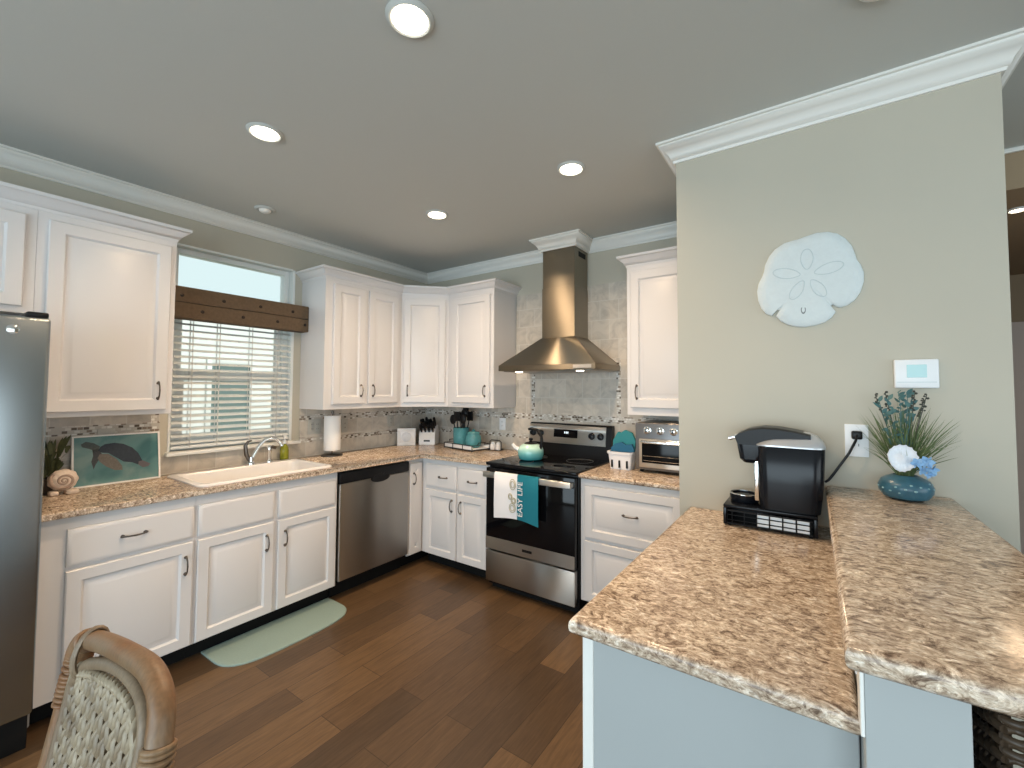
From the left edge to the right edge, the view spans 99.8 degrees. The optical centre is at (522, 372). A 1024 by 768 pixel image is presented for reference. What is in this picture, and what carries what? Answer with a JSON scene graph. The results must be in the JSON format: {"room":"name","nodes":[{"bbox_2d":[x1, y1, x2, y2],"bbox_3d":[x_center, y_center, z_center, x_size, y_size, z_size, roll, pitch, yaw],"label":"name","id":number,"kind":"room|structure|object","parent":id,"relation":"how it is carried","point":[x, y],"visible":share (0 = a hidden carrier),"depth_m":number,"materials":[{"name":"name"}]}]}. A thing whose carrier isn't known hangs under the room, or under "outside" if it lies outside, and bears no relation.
{"room":"kitchen","nodes":[
{"label":"kitchen","id":0,"kind":"room"},
{"bbox_2d":[0,167,427,475],"bbox_3d":[-2.874,0.194,1.883,0.150,2.652,6.750,-1,-3,34],"label":"wall","id":1,"kind":"structure","parent":0,"point":[204,236],"depth_m":3.01,"materials":[{"name":"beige paint"}]},
{"bbox_2d":[0,181,40,315],"bbox_3d":[-2.677,-0.573,1.721,0.385,0.572,0.949,-1,-3,34],"label":"upper cabinet","id":2,"kind":"object","parent":1,"relation":"attached to","point":[19,205],"visible":0.88,"depth_m":1.98,"materials":[{"name":"white paint"}]},
{"bbox_2d":[97,428,114,434],"bbox_3d":[-2.372,0.380,2.457,0.008,0.112,0.075,-1,-3,34],"label":"outlet plate","id":3,"kind":"object","parent":1,"relation":"attached to","point":[99,431],"visible":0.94,"depth_m":2.45,"materials":[{"name":"grey plastic"}]},
{"bbox_2d":[33,192,192,417],"bbox_3d":[-2.245,-0.301,2.350,0.386,1.062,0.595,-1,-3,34],"label":"upper cabinet","id":4,"kind":"object","parent":1,"relation":"attached to","point":[105,279],"visible":0.97,"depth_m":2.22,"materials":[{"name":"white paint"}]},
{"bbox_2d":[0,144,427,283],"bbox_3d":[-2.775,-1.088,1.870,0.077,0.091,6.450,-1,-3,34],"label":"trim","id":5,"kind":"structure","parent":1,"relation":"attached to","point":[11,158],"depth_m":2.73,"materials":[{"name":"white paint"}]},
{"bbox_2d":[167,243,295,451],"bbox_3d":[-2.057,-0.148,3.081,0.134,1.336,0.776,-1,-3,34],"label":"window","id":6,"kind":"structure","parent":1,"relation":"in","point":[199,268],"depth_m":3.09,"materials":[{"name":"white plastic"}]},
{"bbox_2d":[170,321,290,449],"bbox_3d":[-2.023,0.059,3.047,0.052,0.889,0.740,-1,-3,34],"label":"window blind","id":7,"kind":"object","parent":6,"relation":"attached to","point":[187,442],"visible":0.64,"depth_m":2.98,"materials":[{"name":"white plastic"}]},
{"bbox_2d":[164,440,300,456],"bbox_3d":[-2.002,0.529,3.040,0.105,0.024,0.845,-1,-3,34],"label":"window sill","id":8,"kind":"structure","parent":1,"relation":"attached to","point":[252,445],"depth_m":2.91,"materials":[{"name":"white paint"}]},
{"bbox_2d":[45,407,425,476],"bbox_3d":[-1.794,0.469,3.326,0.012,0.396,2.808,-1,-3,34],"label":"backsplash","id":9,"kind":"structure","parent":1,"relation":"attached to","point":[367,427],"depth_m":3.24,"materials":[{"name":"tile"}]},
{"bbox_2d":[174,285,308,332],"bbox_3d":[-1.952,-0.424,3.023,0.111,0.199,0.897,-1,-3,34],"label":"window valance","id":10,"kind":"object","parent":1,"relation":"attached to","point":[191,304],"visible":0.97,"depth_m":2.95,"materials":[{"name":"brown wood"}]},
{"bbox_2d":[307,419,321,434],"bbox_3d":[-1.676,0.441,3.482,0.008,0.118,0.115,-1,-3,34],"label":"outlet plate","id":11,"kind":"object","parent":1,"relation":"attached to","point":[314,425],"visible":1,"depth_m":3.48,"materials":[{"name":"grey plastic"}]},
{"bbox_2d":[310,423,313,430],"bbox_3d":[-1.687,0.440,3.462,0.003,0.066,0.032,-1,-3,34],"label":"socket","id":12,"kind":"object","parent":11,"relation":"attached to","point":[311,424],"depth_m":3.46,"materials":[{"name":"white plastic"}]},
{"bbox_2d":[341,419,347,432],"bbox_3d":[-1.526,0.459,3.704,0.008,0.115,0.060,-1,-3,34],"label":"outlet plate","id":13,"kind":"object","parent":1,"relation":"attached to","point":[344,422],"visible":1,"depth_m":3.70,"materials":[{"name":"grey plastic"}]},
{"bbox_2d":[296,264,404,409],"bbox_3d":[-1.406,-0.241,3.588,0.386,1.076,0.784,-1,-3,34],"label":"upper cabinet","id":14,"kind":"object","parent":1,"relation":"attached to","point":[351,345],"visible":1,"depth_m":3.40,"materials":[{"name":"white paint"}]},
{"bbox_2d":[0,555,582,767],"bbox_3d":[0.774,1.549,0.714,7.450,0.120,9.000,-1,-3,34],"label":"floor","id":15,"kind":"structure","parent":0,"point":[428,663],"depth_m":2.08,"materials":[{"name":"brown wood"}]},
{"bbox_2d":[0,311,50,758],"bbox_3d":[-2.485,0.626,1.554,0.787,1.765,0.932,-1,-3,34],"label":"refrigerator","id":16,"kind":"object","parent":15,"relation":"on","point":[24,339],"visible":1,"depth_m":1.71,"materials":[{"name":"grey metal"}]},
{"bbox_2d":[37,625,177,767],"bbox_3d":[-0.898,0.980,0.586,0.528,0.992,0.548,-1,-3,34],"label":"rattan chair","id":17,"kind":"object","parent":15,"relation":"on","point":[117,708],"visible":1,"depth_m":0.77,"materials":[{"name":"brown wicker"}]},
{"bbox_2d":[29,496,195,724],"bbox_3d":[-2.136,1.095,2.213,0.664,0.882,0.566,-1,-3,34],"label":"base cabinet","id":18,"kind":"object","parent":15,"relation":"on","point":[129,571],"visible":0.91,"depth_m":2.03,"materials":[{"name":"white paint"}]},
{"bbox_2d":[185,472,336,657],"bbox_3d":[-1.746,1.120,2.789,0.664,0.882,0.826,-1,-3,34],"label":"base cabinet","id":19,"kind":"object","parent":15,"relation":"on","point":[264,554],"visible":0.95,"depth_m":2.56,"materials":[{"name":"white paint"}]},
{"bbox_2d":[201,598,345,666],"bbox_3d":[-1.416,1.549,2.584,0.337,0.010,0.750,-1,-3,34],"label":"floor mat","id":20,"kind":"object","parent":15,"relation":"on","point":[265,640],"visible":1,"depth_m":2.52,"materials":[{"name":"green fabric"}]},
{"bbox_2d":[328,461,408,596],"bbox_3d":[-1.337,1.152,3.393,0.606,0.868,0.618,-1,-3,34],"label":"dishwasher","id":21,"kind":"object","parent":15,"relation":"on","point":[372,502],"visible":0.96,"depth_m":3.19,"materials":[{"name":"grey metal"}]},
{"bbox_2d":[400,458,427,566],"bbox_3d":[-0.947,1.170,3.968,0.664,0.882,0.766,-1,-3,34],"label":"base cabinet","id":22,"kind":"object","parent":15,"relation":"on","point":[415,465],"visible":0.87,"depth_m":3.55,"materials":[{"name":"white paint"}]},
{"bbox_2d":[421,458,489,577],"bbox_3d":[-0.388,1.159,3.652,0.725,0.882,0.664,-1,-3,34],"label":"base cabinet","id":23,"kind":"object","parent":15,"relation":"on","point":[453,493],"visible":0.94,"depth_m":3.40,"materials":[{"name":"white paint"}]},
{"bbox_2d":[42,442,517,521],"bbox_3d":[-1.233,0.671,2.953,1.326,0.032,2.782,-1,-3,34],"label":"countertop","id":24,"kind":"structure","parent":23,"relation":"on","point":[103,498],"depth_m":2.43,"materials":[{"name":"stone"}]},
{"bbox_2d":[43,434,71,494],"bbox_3d":[-2.447,0.472,2.219,0.130,0.296,0.167,-1,-3,34],"label":"potted plant","id":25,"kind":"object","parent":24,"relation":"on","point":[51,465],"visible":0.6,"depth_m":2.22,"materials":[{"name":"green plant"}]},
{"bbox_2d":[47,469,78,496],"bbox_3d":[-2.333,0.557,2.191,0.073,0.126,0.113,-1,-3,34],"label":"shell ornament","id":26,"kind":"object","parent":24,"relation":"on","point":[64,479],"visible":1,"depth_m":2.17,"materials":[{"name":"beige ceramic"}]},
{"bbox_2d":[71,431,160,487],"bbox_3d":[-2.316,0.493,2.470,0.065,0.276,0.378,-1,-3,34],"label":"picture","id":27,"kind":"object","parent":24,"relation":"on","point":[104,459],"visible":0.95,"depth_m":2.46,"materials":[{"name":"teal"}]},
{"bbox_2d":[167,458,331,486],"bbox_3d":[-1.739,0.721,2.804,0.527,0.174,0.793,-1,-3,34],"label":"sink","id":28,"kind":"object","parent":24,"relation":"in","point":[239,473],"visible":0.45,"depth_m":2.85,"materials":[{"name":"white ceramic"}]},
{"bbox_2d":[266,445,276,461],"bbox_3d":[-1.804,0.585,3.093,0.067,0.120,0.044,0,-2,12],"label":"sprayer","id":29,"kind":"object","parent":28,"relation":"on","point":[269,447],"visible":1,"depth_m":3.09,"materials":[{"name":"silver metal"}]},
{"bbox_2d":[243,437,283,464],"bbox_3d":[-1.822,0.551,3.043,0.249,0.182,0.056,2,-3,-37],"label":"faucet","id":30,"kind":"object","parent":24,"relation":"on","point":[250,460],"visible":1,"depth_m":3.00,"materials":[{"name":"silver metal"}]},
{"bbox_2d":[280,435,288,459],"bbox_3d":[-1.788,0.569,3.243,0.059,0.190,0.059,1,-2,-11],"label":"soap bottle","id":31,"kind":"object","parent":24,"relation":"on","point":[284,450],"visible":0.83,"depth_m":3.22,"materials":[{"name":"yellow"}]},
{"bbox_2d":[321,411,342,456],"bbox_3d":[-1.538,0.493,3.491,0.166,0.362,0.166,-1,-3,34],"label":"paper towel holder","id":32,"kind":"object","parent":24,"relation":"on","point":[332,423],"visible":1,"depth_m":3.44,"materials":[{"name":"white paper"}]},
{"bbox_2d":[397,428,415,445],"bbox_3d":[-1.109,0.619,4.135,0.170,0.165,0.082,1,-2,-14],"label":"plaque","id":33,"kind":"object","parent":24,"relation":"on","point":[405,436],"visible":1,"depth_m":4.11,"materials":[{"name":"white"}]},
{"bbox_2d":[419,425,438,444],"bbox_3d":[-0.919,0.615,4.257,0.156,0.185,0.152,0,-2,4],"label":"knife block","id":34,"kind":"object","parent":24,"relation":"on","point":[425,438],"visible":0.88,"depth_m":4.18,"materials":[{"name":"white wood"}]},
{"bbox_2d":[444,439,489,451],"bbox_3d":[-0.503,0.659,3.925,0.424,0.074,0.219,-2,-3,44],"label":"serving tray","id":35,"kind":"object","parent":24,"relation":"on","point":[448,444],"visible":0.75,"depth_m":3.84,"materials":[{"name":"white"}]},
{"bbox_2d":[453,427,469,444],"bbox_3d":[-0.561,0.592,3.967,0.152,0.165,0.152,-1,-3,34],"label":"utensil crock","id":36,"kind":"object","parent":35,"relation":"on","point":[459,434],"visible":0.67,"depth_m":3.90,"materials":[{"name":"teal ceramic"}]},
{"bbox_2d":[450,415,455,427],"bbox_3d":[-0.630,0.520,3.972,0.091,0.256,0.035,-1,-3,25],"label":"utensil","id":37,"kind":"object","parent":36,"relation":"in","point":[452,421],"visible":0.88,"depth_m":3.97,"materials":[{"name":"black plastic"}]},
{"bbox_2d":[454,412,459,427],"bbox_3d":[-0.590,0.504,3.948,0.072,0.285,0.032,-1,-3,34],"label":"utensil","id":38,"kind":"object","parent":36,"relation":"in","point":[456,414],"visible":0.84,"depth_m":3.94,"materials":[{"name":"black plastic"}]},
{"bbox_2d":[460,414,465,427],"bbox_3d":[-0.540,0.514,3.906,0.036,0.265,0.086,2,-3,-44],"label":"utensil","id":39,"kind":"object","parent":36,"relation":"in","point":[462,417],"visible":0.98,"depth_m":3.89,"materials":[{"name":"black plastic"}]},
{"bbox_2d":[461,409,467,427],"bbox_3d":[-0.529,0.492,3.950,0.076,0.311,0.034,-1,-3,34],"label":"utensil","id":40,"kind":"object","parent":36,"relation":"in","point":[464,411],"visible":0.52,"depth_m":3.94,"materials":[{"name":"black plastic"}]},
{"bbox_2d":[467,411,472,427],"bbox_3d":[-0.491,0.506,3.972,0.090,0.285,0.025,0,-2,17],"label":"utensil","id":41,"kind":"object","parent":36,"relation":"in","point":[470,414],"visible":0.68,"depth_m":3.97,"materials":[{"name":"black plastic"}]},
{"bbox_2d":[465,429,481,447],"bbox_3d":[-0.434,0.591,3.851,0.144,0.160,0.144,-1,-3,34],"label":"canister","id":42,"kind":"object","parent":35,"relation":"on","point":[473,437],"visible":0.9,"depth_m":3.80,"materials":[{"name":"ceramic"}]},
{"bbox_2d":[487,439,502,450],"bbox_3d":[-0.236,0.647,3.829,0.133,0.091,0.074,-1,-3,34],"label":"caddy","id":43,"kind":"object","parent":24,"relation":"on","point":[491,439],"visible":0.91,"depth_m":3.79,"materials":[{"name":"black metal"}]},
{"bbox_2d":[490,442,495,449],"bbox_3d":[-0.260,0.658,3.845,0.052,0.070,0.052,-1,-3,34],"label":"salt shaker","id":44,"kind":"object","parent":43,"relation":"in","point":[492,445],"visible":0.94,"depth_m":3.83,"materials":[{"name":"white ceramic"}]},
{"bbox_2d":[495,442,500,449],"bbox_3d":[-0.211,0.657,3.812,0.052,0.070,0.052,-1,-3,34],"label":"salt shaker","id":45,"kind":"object","parent":43,"relation":"in","point":[498,445],"visible":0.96,"depth_m":3.79,"materials":[{"name":"white"}]},
{"bbox_2d":[483,422,614,612],"bbox_3d":[0.205,0.997,3.213,0.746,1.176,0.704,-1,-3,34],"label":"range","id":46,"kind":"object","parent":15,"relation":"on","point":[542,563],"visible":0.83,"depth_m":2.97,"materials":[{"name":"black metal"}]},
{"bbox_2d":[494,471,540,526],"bbox_3d":[-0.039,0.868,2.964,0.372,0.323,0.040,-1,-3,34],"label":"tea towel","id":47,"kind":"object","parent":46,"relation":"hanging from","point":[515,495],"visible":1,"depth_m":2.95,"materials":[{"name":"white fabric"}]},
{"bbox_2d":[511,427,543,460],"bbox_3d":[0.055,0.542,3.284,0.225,0.248,0.200,1,-3,-25],"label":"kettle","id":48,"kind":"object","parent":46,"relation":"on","point":[528,451],"visible":1,"depth_m":3.22,"materials":[{"name":"metal"}]},
{"bbox_2d":[486,454,609,475],"bbox_3d":[0.203,0.677,3.221,0.746,0.023,0.583,-1,-3,34],"label":"cooktop","id":49,"kind":"object","parent":46,"relation":"in","point":[551,464],"depth_m":3.11,"materials":[{"name":"black glass"}]},
{"bbox_2d":[581,478,679,603],"bbox_3d":[0.841,1.131,2.821,0.731,0.882,0.664,-1,-3,34],"label":"base cabinet","id":50,"kind":"object","parent":15,"relation":"on","point":[619,521],"visible":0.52,"depth_m":2.65,"materials":[{"name":"white paint"}]},
{"bbox_2d":[578,463,679,490],"bbox_3d":[0.845,0.675,2.843,0.733,0.032,0.632,-1,-3,34],"label":"countertop","id":51,"kind":"structure","parent":50,"relation":"on","point":[647,478],"depth_m":2.69,"materials":[{"name":"stone"}]},
{"bbox_2d":[607,450,635,469],"bbox_3d":[0.693,0.604,2.972,0.186,0.118,0.136,-1,-3,34],"label":"bread basket","id":52,"kind":"object","parent":51,"relation":"on","point":[618,460],"visible":0.91,"depth_m":2.92,"materials":[{"name":"white ceramic"}]},
{"bbox_2d":[611,442,634,452],"bbox_3d":[0.693,0.531,2.957,0.164,0.102,0.024,-1,-3,34],"label":"napkin","id":53,"kind":"object","parent":52,"relation":"in","point":[617,447],"visible":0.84,"depth_m":2.95,"materials":[{"name":"blue fabric"}]},
{"bbox_2d":[613,430,635,449],"bbox_3d":[0.710,0.492,2.989,0.165,0.182,0.024,-1,-3,34],"label":"napkin","id":54,"kind":"object","parent":52,"relation":"in","point":[627,437],"visible":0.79,"depth_m":2.97,"materials":[{"name":"teal fabric"}]},
{"bbox_2d":[636,420,678,472],"bbox_3d":[1.002,0.497,2.852,0.428,0.323,0.358,-1,-3,34],"label":"toaster oven","id":55,"kind":"object","parent":51,"relation":"on","point":[657,441],"visible":0.65,"depth_m":2.78,"materials":[{"name":"metal"}]},
{"bbox_2d":[583,637,859,767],"bbox_3d":[0.676,1.078,1.373,0.569,0.872,1.157,-1,-3,34],"label":"base cabinet","id":56,"kind":"object","parent":15,"relation":"on","point":[638,712],"visible":0.28,"depth_m":0.92,"materials":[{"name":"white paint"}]},
{"bbox_2d":[568,496,860,734],"bbox_3d":[0.675,0.580,1.371,0.550,0.124,1.200,-1,-3,34],"label":"countertop","id":57,"kind":"structure","parent":56,"relation":"on","point":[752,612],"depth_m":1.06,"materials":[{"name":"stone"}]},
{"bbox_2d":[728,425,825,515],"bbox_3d":[1.017,0.376,1.732,0.336,0.313,0.197,-1,-3,34],"label":"coffee maker","id":58,"kind":"object","parent":57,"relation":"on","point":[789,463],"visible":1,"depth_m":1.64,"materials":[{"name":"black plastic"}]},
{"bbox_2d":[730,490,758,503],"bbox_3d":[0.921,0.517,1.787,0.108,0.034,0.108,-1,-3,34],"label":"drip tray","id":59,"kind":"object","parent":58,"relation":"on","point":[739,496],"depth_m":1.75,"materials":[{"name":"black plastic"}]},
{"bbox_2d":[824,431,862,482],"bbox_3d":[1.245,0.330,1.665,0.134,0.206,0.040,0,-2,7],"label":"power cord","id":60,"kind":"object","parent":58,"relation":"attached to","point":[857,435],"visible":1,"depth_m":1.66,"materials":[{"name":"black plastic"}]},
{"bbox_2d":[972,705,1023,767],"bbox_3d":[0.964,0.972,0.675,0.396,1.030,0.459,-1,-3,34],"label":"wicker stool","id":61,"kind":"object","parent":15,"relation":"on","point":[994,744],"visible":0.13,"depth_m":0.63,"materials":[{"name":"brown wicker"}]},
{"bbox_2d":[0,0,1023,272],"bbox_3d":[0.154,-1.260,-0.107,7.450,0.120,6.750,-1,-3,34],"label":"ceiling","id":62,"kind":"structure","parent":0,"point":[473,119],"depth_m":1.74,"materials":[{"name":"grey paint"}]},
{"bbox_2d":[246,122,283,141],"bbox_3d":[-1.201,-1.114,2.012,0.153,0.014,0.153,-1,-3,34],"label":"recessed light","id":63,"kind":"object","parent":62,"relation":"in","point":[262,131],"visible":1,"depth_m":1.99,"materials":[{"name":"grey paint"}]},
{"bbox_2d":[254,205,275,213],"bbox_3d":[-1.717,-1.081,2.877,0.124,0.040,0.124,-1,-3,34],"label":"ceiling eyeball","id":64,"kind":"structure","parent":62,"relation":"attached to","point":[263,209],"depth_m":2.85,"materials":[{"name":"grey paint"}]},
{"bbox_2d":[385,0,433,37],"bbox_3d":[-0.362,-1.135,1.390,0.153,0.014,0.153,-1,-3,34],"label":"recessed light","id":65,"kind":"object","parent":62,"relation":"in","point":[408,18],"visible":1,"depth_m":1.38,"materials":[{"name":"white glass"}]},
{"bbox_2d":[426,209,447,218],"bbox_3d":[-0.582,-1.074,2.948,0.153,0.014,0.153,-1,-3,34],"label":"recessed light","id":66,"kind":"object","parent":62,"relation":"in","point":[434,214],"visible":1,"depth_m":2.92,"materials":[{"name":"grey paint"}]},
{"bbox_2d":[557,161,584,175],"bbox_3d":[0.264,-1.095,2.329,0.153,0.014,0.153,-1,-3,34],"label":"recessed light","id":67,"kind":"object","parent":62,"relation":"in","point":[568,168],"visible":1,"depth_m":2.31,"materials":[{"name":"grey paint"}]},
{"bbox_2d":[859,0,878,1],"bbox_3d":[1.048,-1.129,1.245,0.130,0.026,0.130,-1,-3,34],"label":"smoke detector","id":68,"kind":"object","parent":62,"relation":"attached to","point":[859,0],"visible":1,"depth_m":1.29,"materials":[{"name":"white paint"}]},
{"bbox_2d":[428,237,676,462],"bbox_3d":[0.208,0.281,3.780,2.825,2.652,0.150,-1,-3,34],"label":"wall","id":69,"kind":"structure","parent":0,"point":[603,267],"depth_m":3.50,"materials":[{"name":"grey paint"}]},
{"bbox_2d":[401,285,448,406],"bbox_3d":[-0.912,-0.220,4.083,0.647,1.076,0.638,-1,-3,34],"label":"upper cabinet","id":70,"kind":"object","parent":69,"relation":"attached to","point":[425,309],"visible":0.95,"depth_m":3.85,"materials":[{"name":"white paint"}]},
{"bbox_2d":[446,278,521,407],"bbox_3d":[-0.353,-0.227,3.857,0.579,1.076,0.386,-1,-3,34],"label":"upper cabinet","id":71,"kind":"object","parent":69,"relation":"attached to","point":[482,314],"visible":1,"depth_m":3.73,"materials":[{"name":"white paint"}]},
{"bbox_2d":[427,250,542,283],"bbox_3d":[-0.371,-0.991,4.089,1.568,0.091,0.077,-1,-3,34],"label":"trim","id":72,"kind":"structure","parent":69,"relation":"attached to","point":[533,257],"depth_m":4.05,"materials":[{"name":"white paint"}]},
{"bbox_2d":[499,418,505,429],"bbox_3d":[-0.179,0.471,3.924,0.070,0.108,0.008,-1,-3,34],"label":"outlet plate","id":73,"kind":"object","parent":69,"relation":"attached to","point":[502,421],"visible":1,"depth_m":3.92,"materials":[{"name":"white plastic"}]},
{"bbox_2d":[426,280,678,461],"bbox_3d":[0.164,0.000,3.724,2.825,1.380,0.012,-1,-3,34],"label":"backsplash","id":74,"kind":"structure","parent":69,"relation":"attached to","point":[589,398],"depth_m":3.55,"materials":[{"name":"tile"}]},
{"bbox_2d":[499,246,619,373],"bbox_3d":[0.284,-0.518,3.380,0.830,1.046,0.456,-1,-3,34],"label":"range hood","id":75,"kind":"object","parent":69,"relation":"attached to","point":[564,346],"visible":0.95,"depth_m":3.34,"materials":[{"name":"metal"}]},
{"bbox_2d":[529,229,592,253],"bbox_3d":[0.330,-1.012,3.466,0.446,0.091,0.323,-1,-3,34],"label":"trim","id":76,"kind":"structure","parent":69,"relation":"attached to","point":[578,238],"depth_m":3.36,"materials":[{"name":"white paint"}]},
{"bbox_2d":[589,221,676,253],"bbox_3d":[0.919,-1.020,3.215,0.965,0.091,0.077,-1,-3,34],"label":"trim","id":77,"kind":"structure","parent":69,"relation":"attached to","point":[664,231],"depth_m":3.26,"materials":[{"name":"white paint"}]},
{"bbox_2d":[616,246,678,416],"bbox_3d":[0.991,-0.252,2.948,0.574,1.087,0.386,-1,-3,34],"label":"upper cabinet","id":78,"kind":"object","parent":69,"relation":"attached to","point":[652,297],"visible":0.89,"depth_m":2.85,"materials":[{"name":"white paint"}]},
{"bbox_2d":[757,519,768,524],"bbox_3d":[0.931,0.577,1.666,0.040,0.016,0.006,-2,-3,38],"label":"pod","id":79,"kind":"object","parent":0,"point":[758,520],"visible":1,"depth_m":1.66,"materials":[{"name":"white plastic"}]},
{"bbox_2d":[757,513,768,519],"bbox_3d":[0.931,0.558,1.667,0.040,0.016,0.006,-2,-3,38],"label":"pod","id":80,"kind":"object","parent":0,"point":[758,516],"visible":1,"depth_m":1.66,"materials":[{"name":"white plastic"}]},
{"bbox_2d":[770,520,781,526],"bbox_3d":[0.967,0.576,1.642,0.040,0.016,0.006,-2,-3,38],"label":"pod","id":81,"kind":"object","parent":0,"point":[772,522],"visible":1,"depth_m":1.64,"materials":[{"name":"white plastic"}]},
{"bbox_2d":[770,515,781,520],"bbox_3d":[0.967,0.557,1.642,0.040,0.016,0.006,-2,-3,38],"label":"pod","id":82,"kind":"object","parent":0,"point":[771,518],"visible":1,"depth_m":1.64,"materials":[{"name":"white plastic"}]},
{"bbox_2d":[770,526,781,529],"bbox_3d":[0.967,0.595,1.641,0.040,0.016,0.006,-2,-3,38],"label":"pod","id":83,"kind":"object","parent":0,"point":[771,527],"visible":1,"depth_m":1.64,"materials":[{"name":"white plastic"}]},
{"bbox_2d":[783,518,795,523],"bbox_3d":[1.003,0.556,1.618,0.040,0.016,0.006,-2,-3,38],"label":"pod","id":84,"kind":"object","parent":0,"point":[784,520],"visible":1,"depth_m":1.61,"materials":[{"name":"white plastic"}]},
{"bbox_2d":[784,523,795,528],"bbox_3d":[1.003,0.575,1.617,0.040,0.016,0.006,-2,-3,38],"label":"pod","id":85,"kind":"object","parent":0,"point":[785,524],"visible":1,"depth_m":1.61,"materials":[{"name":"white plastic"}]},
{"bbox_2d":[797,525,809,530],"bbox_3d":[1.039,0.575,1.593,0.040,0.016,0.006,-2,-3,38],"label":"pod","id":86,"kind":"object","parent":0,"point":[798,526],"visible":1,"depth_m":1.59,"materials":[{"name":"white plastic"}]},
{"bbox_2d":[797,519,809,525],"bbox_3d":[1.039,0.556,1.594,0.040,0.016,0.006,-2,-3,38],"label":"pod","id":87,"kind":"object","parent":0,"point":[798,522],"visible":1,"depth_m":1.59,"materials":[{"name":"white plastic"}]},
{"bbox_2d":[797,530,809,534],"bbox_3d":[1.039,0.594,1.592,0.040,0.016,0.006,-2,-3,38],"label":"pod","id":88,"kind":"object","parent":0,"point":[798,531],"visible":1,"depth_m":1.59,"materials":[{"name":"white plastic"}]},
{"bbox_2d":[676,73,1023,767],"bbox_3d":[1.539,0.226,2.248,1.097,2.652,1.195,-1,-3,34],"label":"wall","id":89,"kind":"structure","parent":0,"point":[916,186],"depth_m":1.68,"materials":[{"name":"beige paint"}]},
{"bbox_2d":[757,232,863,326],"bbox_3d":[1.179,-0.379,1.782,0.368,0.385,0.021,-1,-3,34],"label":"plaque","id":90,"kind":"object","parent":89,"relation":"attached to","point":[802,279],"visible":1,"depth_m":1.77,"materials":[{"name":"white ceramic"}]},
{"bbox_2d":[655,27,1023,175],"bbox_3d":[1.480,-1.058,2.205,1.251,0.091,1.122,-1,-3,34],"label":"trim","id":91,"kind":"structure","parent":89,"relation":"attached to","point":[1002,53],"depth_m":1.68,"materials":[{"name":"white paint"}]},
{"bbox_2d":[844,424,868,456],"bbox_3d":[1.303,0.266,1.679,0.074,0.125,0.008,-1,-3,34],"label":"outlet plate","id":92,"kind":"object","parent":89,"relation":"attached to","point":[859,450],"visible":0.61,"depth_m":1.68,"materials":[{"name":"white plastic"}]},
{"bbox_2d":[851,438,861,448],"bbox_3d":[1.302,0.266,1.677,0.032,0.066,0.003,-1,-3,34],"label":"socket","id":93,"kind":"object","parent":92,"relation":"attached to","point":[858,445],"depth_m":1.67,"materials":[{"name":"white plastic"}]},
{"bbox_2d":[893,359,939,387],"bbox_3d":[1.447,0.006,1.583,0.123,0.106,0.022,-1,-3,34],"label":"thermostat","id":94,"kind":"object","parent":89,"relation":"attached to","point":[908,373],"visible":1,"depth_m":1.57,"materials":[{"name":"white plastic"}]},
{"bbox_2d":[854,671,973,767],"bbox_3d":[0.937,0.988,1.143,0.120,1.037,1.255,-1,-3,34],"label":"wall","id":95,"kind":"structure","parent":0,"point":[906,726],"depth_m":0.64,"materials":[{"name":"paint"}]},
{"bbox_2d":[857,671,864,736],"bbox_3d":[0.548,0.511,0.698,0.006,0.122,0.052,-1,-3,34],"label":"trim","id":96,"kind":"structure","parent":95,"relation":"attached to","point":[860,676],"depth_m":0.68,"materials":[{"name":"white paint"}]},
{"bbox_2d":[826,486,1023,719],"bbox_3d":[1.005,0.446,1.082,0.374,0.042,1.316,-1,-3,34],"label":"bar","id":97,"kind":"object","parent":95,"relation":"on","point":[931,597],"visible":0.92,"depth_m":0.79,"materials":[{"name":"stone"}]},
{"bbox_2d":[858,388,958,501],"bbox_3d":[1.351,0.249,1.501,0.286,0.386,0.209,-1,-3,30],"label":"flower arrangement","id":98,"kind":"object","parent":97,"relation":"on","point":[906,457],"visible":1,"depth_m":1.48,"materials":[{"name":"green plant"}]},
{"bbox_2d":[1005,151,1023,196],"bbox_3d":[3.656,0.200,1.386,3.378,2.652,0.250,-1,-3,34],"label":"wall","id":99,"kind":"structure","parent":0,"point":[1014,162],"depth_m":2.12,"materials":[{"name":"beige paint"}]},
{"bbox_2d":[1004,145,1023,153],"bbox_3d":[2.759,-1.100,1.887,1.378,0.022,0.018,-1,-3,34],"label":"trim","id":100,"kind":"structure","parent":99,"relation":"attached to","point":[1019,148],"depth_m":2.11,"materials":[{"name":"white paint"}]},
{"bbox_2d":[1006,194,1023,274],"bbox_3d":[3.505,-0.926,2.896,1.680,0.120,2.300,-1,-3,34],"label":"ceiling","id":101,"kind":"structure","parent":0,"point":[1015,221],"depth_m":2.75,"materials":[{"name":"beige paint"}]},
{"bbox_2d":[1007,206,1023,213],"bbox_3d":[2.701,-0.883,2.351,0.079,0.014,0.079,-1,-3,34],"label":"recessed light","id":102,"kind":"object","parent":101,"relation":"in","point":[1021,208],"visible":0.98,"depth_m":2.34,"materials":[{"name":"grey paint"}]},
{"bbox_2d":[1009,274,1023,321],"bbox_3d":[3.542,0.286,2.910,1.680,2.600,2.150,-1,-3,34],"label":"wall","id":103,"kind":"structure","parent":0,"point":[1016,281],"depth_m":3.67,"materials":[{"name":"beige paint"}]},
{"bbox_2d":[1011,322,1023,553],"bbox_3d":[4.295,0.594,3.541,0.750,2.040,0.040,-1,-3,34],"label":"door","id":104,"kind":"structure","parent":103,"relation":"in","point":[1017,327],"depth_m":3.61,"materials":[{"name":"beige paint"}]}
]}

